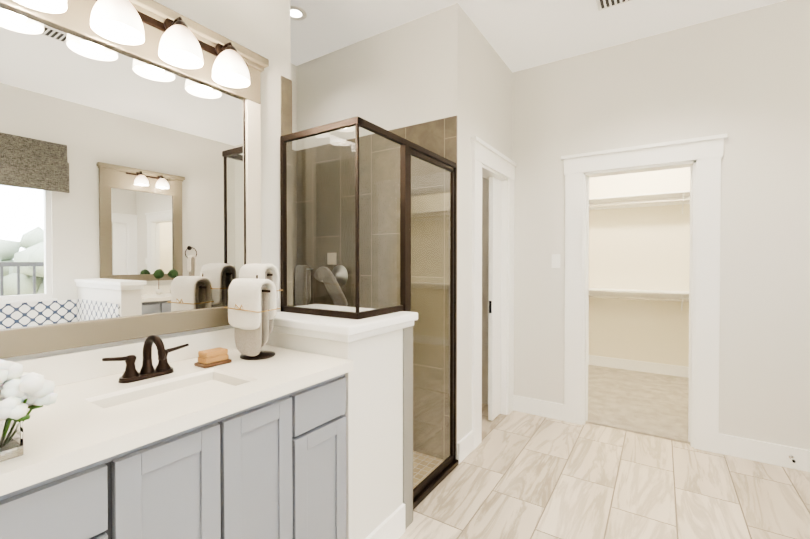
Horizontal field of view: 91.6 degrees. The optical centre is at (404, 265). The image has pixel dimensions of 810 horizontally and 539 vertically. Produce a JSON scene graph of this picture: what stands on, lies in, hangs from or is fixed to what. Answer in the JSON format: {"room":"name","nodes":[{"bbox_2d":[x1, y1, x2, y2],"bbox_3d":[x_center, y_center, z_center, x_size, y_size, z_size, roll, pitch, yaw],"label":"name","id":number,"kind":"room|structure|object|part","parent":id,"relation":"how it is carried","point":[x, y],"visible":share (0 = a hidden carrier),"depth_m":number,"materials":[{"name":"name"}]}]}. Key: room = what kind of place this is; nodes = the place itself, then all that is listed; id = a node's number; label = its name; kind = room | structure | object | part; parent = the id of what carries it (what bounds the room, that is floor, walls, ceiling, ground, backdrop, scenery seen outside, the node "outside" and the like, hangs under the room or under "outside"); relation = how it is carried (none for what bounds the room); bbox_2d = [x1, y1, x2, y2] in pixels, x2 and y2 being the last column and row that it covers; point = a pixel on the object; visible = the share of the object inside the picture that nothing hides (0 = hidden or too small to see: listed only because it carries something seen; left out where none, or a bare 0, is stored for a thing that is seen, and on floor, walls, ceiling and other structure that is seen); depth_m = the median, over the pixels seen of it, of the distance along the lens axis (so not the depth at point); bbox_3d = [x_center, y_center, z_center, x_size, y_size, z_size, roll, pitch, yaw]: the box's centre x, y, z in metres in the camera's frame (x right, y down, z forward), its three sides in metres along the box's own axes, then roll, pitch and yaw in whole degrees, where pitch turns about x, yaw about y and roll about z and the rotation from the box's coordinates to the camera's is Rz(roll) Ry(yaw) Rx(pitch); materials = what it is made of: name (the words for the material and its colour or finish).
{"room":"bathroom","nodes":[
{"label":"bathroom","id":0,"kind":"room"},
{"bbox_2d":[1,0,290,361],"bbox_3d":[-1.635,-0.178,0.583,0.120,3.000,3.620,0,1,33],"label":"wall","id":1,"kind":"structure","parent":0,"point":[261,27],"depth_m":1.93,"materials":[{"name":"white paint"}]},
{"bbox_2d":[0,0,268,358],"bbox_3d":[-0.927,-0.353,1.386,0.186,1.240,1.130,0,1,33],"label":"mirror","id":2,"kind":"object","parent":1,"relation":"attached to","point":[130,169],"visible":0.98,"depth_m":1.39,"materials":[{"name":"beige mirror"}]},
{"bbox_3d":[-0.897,-0.832,1.390,0.146,0.118,0.766,0,1,33],"label":"lampshade","id":3,"kind":"part","parent":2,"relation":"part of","materials":[{"name":"white glass"}]},
{"bbox_2d":[291,63,296,150],"bbox_3d":[-0.927,-0.212,3.508,0.120,3.000,2.296,0,1,33],"label":"wall","id":4,"kind":"structure","parent":0,"point":[294,98],"depth_m":3.36,"materials":[{"name":"white paint"}]},
{"bbox_2d":[296,3,464,442],"bbox_3d":[-0.262,-0.206,3.030,1.515,3.000,0.120,0,1,33],"label":"wall","id":5,"kind":"structure","parent":0,"point":[412,72],"depth_m":2.78,"materials":[{"name":"white paint"}]},
{"bbox_2d":[301,115,456,459],"bbox_3d":[-0.298,0.159,2.980,1.515,2.270,0.012,0,1,33],"label":"shower wall tile","id":6,"kind":"structure","parent":5,"relation":"attached to","point":[438,136],"depth_m":2.82,"materials":[{"name":"beige tile"}]},
{"bbox_2d":[295,253,347,305],"bbox_3d":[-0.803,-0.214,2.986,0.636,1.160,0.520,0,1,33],"label":"shower valve","id":7,"kind":"object","parent":6,"relation":"attached to","point":[306,274],"depth_m":3.12,"materials":[{"name":"silver metal"}]},
{"bbox_2d":[465,13,512,434],"bbox_3d":[0.629,-0.207,3.122,0.120,3.000,1.006,0,1,33],"label":"wall","id":8,"kind":"structure","parent":0,"point":[488,92],"depth_m":2.83,"materials":[{"name":"white paint"}]},
{"bbox_2d":[470,136,516,448],"bbox_3d":[0.669,0.197,3.154,0.167,2.190,0.915,0,1,33],"label":"door frame","id":9,"kind":"structure","parent":8,"relation":"attached to","point":[488,160],"depth_m":3.12,"materials":[{"name":"white wood"}]},
{"bbox_2d":[488,177,501,420],"bbox_3d":[0.760,0.275,3.328,0.036,2.006,0.216,0,1,33],"label":"room door","id":10,"kind":"structure","parent":8,"relation":"in","point":[494,328],"depth_m":3.27,"materials":[{"name":"white wood"}]},
{"bbox_2d":[290,0,785,72],"bbox_3d":[0.642,-1.715,1.573,4.840,0.050,7.790,0,1,33],"label":"ceiling","id":11,"kind":"structure","parent":0,"point":[518,35],"depth_m":2.75,"materials":[{"name":"white paint"}]},
{"bbox_2d":[290,6,306,20],"bbox_3d":[-0.741,-1.700,2.657,0.156,0.004,0.156,0,1,33],"label":"recessed light","id":12,"kind":"object","parent":11,"relation":"in","point":[297,12],"visible":0.85,"depth_m":2.66,"materials":[{"name":"white"}]},
{"bbox_2d":[596,0,632,10],"bbox_3d":[1.397,-1.695,2.460,0.360,0.010,0.160,0,1,33],"label":"ceiling vent","id":13,"kind":"object","parent":11,"relation":"in","point":[603,4],"visible":1,"depth_m":2.54,"materials":[{"name":"white metal"}]},
{"bbox_2d":[399,403,809,538],"bbox_3d":[0.099,1.345,0.772,4.840,0.050,5.796,0,1,33],"label":"floor","id":14,"kind":"structure","parent":0,"point":[513,474],"depth_m":2.27,"materials":[{"name":"tile"}]},
{"bbox_2d":[0,327,352,538],"bbox_3d":[-0.785,0.800,1.238,0.596,1.028,1.206,0,1,33],"label":"bathroom vanity","id":15,"kind":"object","parent":14,"relation":"on","point":[237,447],"visible":0.98,"depth_m":1.16,"materials":[{"name":"grey"}]},
{"bbox_2d":[0,359,57,461],"bbox_3d":[-0.820,0.288,0.800,0.180,0.201,0.176,0,1,33],"label":"flower vase","id":16,"kind":"object","parent":15,"relation":"on","point":[21,392],"visible":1,"depth_m":0.79,"materials":[{"name":"clear glass"}]},
{"bbox_2d":[102,335,188,382],"bbox_3d":[-0.853,0.308,1.333,0.141,0.148,0.268,0,1,33],"label":"faucet","id":17,"kind":"object","parent":15,"relation":"on","point":[131,373],"visible":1,"depth_m":1.33,"materials":[{"name":"brown metal"}]},
{"bbox_2d":[194,347,231,367],"bbox_3d":[-0.739,0.352,1.518,0.072,0.055,0.110,0,1,33],"label":"soap dish","id":18,"kind":"object","parent":15,"relation":"on","point":[208,358],"visible":1,"depth_m":1.49,"materials":[{"name":"brown wood"}]},
{"bbox_2d":[224,263,282,359],"bbox_3d":[-0.627,0.185,1.652,0.290,0.387,0.202,0,1,33],"label":"towel stand","id":19,"kind":"object","parent":15,"relation":"on","point":[253,292],"visible":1,"depth_m":1.57,"materials":[{"name":"white fabric"}]},
{"bbox_2d":[233,283,269,356],"bbox_3d":[-0.625,0.220,1.601,0.170,0.292,0.056,0,1,33],"label":"towel","id":20,"kind":"object","parent":19,"relation":"hanging from","point":[248,341],"depth_m":1.57,"materials":[{"name":"white fabric"}]},
{"bbox_2d":[227,278,276,329],"bbox_3d":[-0.621,0.153,1.598,0.205,0.204,0.097,0,1,33],"label":"towel","id":21,"kind":"object","parent":19,"relation":"hanging from","point":[252,302],"depth_m":1.56,"materials":[{"name":"white fabric"}]},
{"bbox_3d":[-0.625,0.206,1.655,0.290,0.344,0.140,0,1,33],"label":"frame","id":22,"kind":"part","parent":19,"relation":"part of","materials":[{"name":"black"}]},
{"bbox_2d":[238,263,279,308],"bbox_3d":[-0.635,0.088,1.714,0.172,0.195,0.097,0,1,33],"label":"towel","id":23,"kind":"object","parent":19,"relation":"hanging from","point":[254,270],"depth_m":1.68,"materials":[{"name":"white fabric"}]},
{"bbox_2d":[265,304,417,538],"bbox_3d":[-0.379,0.771,1.972,0.725,1.070,0.530,0,1,33],"label":"wall","id":24,"kind":"structure","parent":14,"relation":"on","point":[378,350],"depth_m":1.76,"materials":[{"name":"white paint"}]},
{"bbox_2d":[281,76,300,305],"bbox_3d":[-1.013,0.167,2.346,1.008,2.270,0.017,0,1,33],"label":"shower wall tile","id":25,"kind":"structure","parent":24,"relation":"attached to","point":[286,84],"depth_m":2.06,"materials":[{"name":"beige tile"}]},
{"bbox_2d":[413,451,442,488],"bbox_3d":[-0.556,1.296,2.613,1.495,0.004,0.930,0,1,33],"label":"shower floor","id":26,"kind":"structure","parent":14,"relation":"on","point":[433,463],"depth_m":2.55,"materials":[{"name":"tile"}]},
{"bbox_2d":[280,116,458,509],"bbox_3d":[-0.141,0.320,2.278,0.526,1.956,0.992,0,1,33],"label":"shower enclosure","id":27,"kind":"object","parent":26,"relation":"on","point":[431,481],"visible":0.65,"depth_m":2.04,"materials":[{"name":"clear glass"}]},
{"bbox_2d":[586,365,689,443],"bbox_3d":[2.754,1.280,3.646,3.520,0.014,2.069,0,1,33],"label":"floor","id":28,"kind":"structure","parent":0,"point":[649,404],"depth_m":3.66,"materials":[{"name":"beige carpet"}]},
{"bbox_2d":[588,167,689,366],"bbox_3d":[3.285,-0.223,4.446,3.520,3.000,0.120,0,1,33],"label":"wall","id":29,"kind":"structure","parent":0,"point":[642,248],"depth_m":4.69,"materials":[{"name":"white paint"}]},
{"bbox_2d":[588,355,688,377],"bbox_3d":[3.248,1.211,4.406,3.280,0.135,0.016,0,1,33],"label":"baseboard","id":30,"kind":"structure","parent":29,"relation":"attached to","point":[658,368],"depth_m":4.69,"materials":[{"name":"white wood"}]},
{"bbox_2d":[589,288,688,310],"bbox_3d":[3.167,0.401,4.272,3.276,0.218,0.308,0,1,33],"label":"closet shelf","id":31,"kind":"object","parent":29,"relation":"attached to","point":[662,295],"visible":0.23,"depth_m":4.55,"materials":[{"name":"white wood"}]},
{"bbox_2d":[589,190,689,213],"bbox_3d":[3.167,-0.689,4.260,3.276,0.218,0.308,0,1,33],"label":"closet shelf","id":32,"kind":"object","parent":29,"relation":"attached to","point":[651,199],"visible":0.25,"depth_m":4.55,"materials":[{"name":"white wood"}]},
{"bbox_2d":[482,0,809,449],"bbox_3d":[1.695,-0.207,3.101,4.720,3.000,0.120,0,1,33],"label":"wall","id":33,"kind":"structure","parent":0,"point":[741,80],"depth_m":2.70,"materials":[{"name":"white paint"}]},
{"bbox_2d":[513,395,563,420],"bbox_3d":[1.138,1.222,3.399,0.450,0.135,0.016,0,1,33],"label":"baseboard","id":34,"kind":"structure","parent":33,"relation":"attached to","point":[543,408],"depth_m":3.38,"materials":[{"name":"white wood"}]},
{"bbox_2d":[552,254,559,267],"bbox_3d":[1.265,-0.037,3.304,0.070,0.115,0.012,0,1,33],"label":"switch plate","id":35,"kind":"object","parent":33,"relation":"attached to","point":[555,260],"visible":1,"depth_m":3.30,"materials":[{"name":"white plastic"}]},
{"bbox_2d":[561,134,726,452],"bbox_3d":[1.775,0.199,3.032,1.065,2.190,0.167,0,1,33],"label":"trim","id":36,"kind":"structure","parent":33,"relation":"attached to","point":[700,157],"depth_m":2.84,"materials":[{"name":"white wood"}]},
{"bbox_2d":[718,433,809,471],"bbox_3d":[2.853,1.235,2.284,1.630,0.135,0.016,0,1,33],"label":"baseboard","id":37,"kind":"structure","parent":33,"relation":"attached to","point":[758,451],"depth_m":2.59,"materials":[{"name":"white wood"}]}
]}

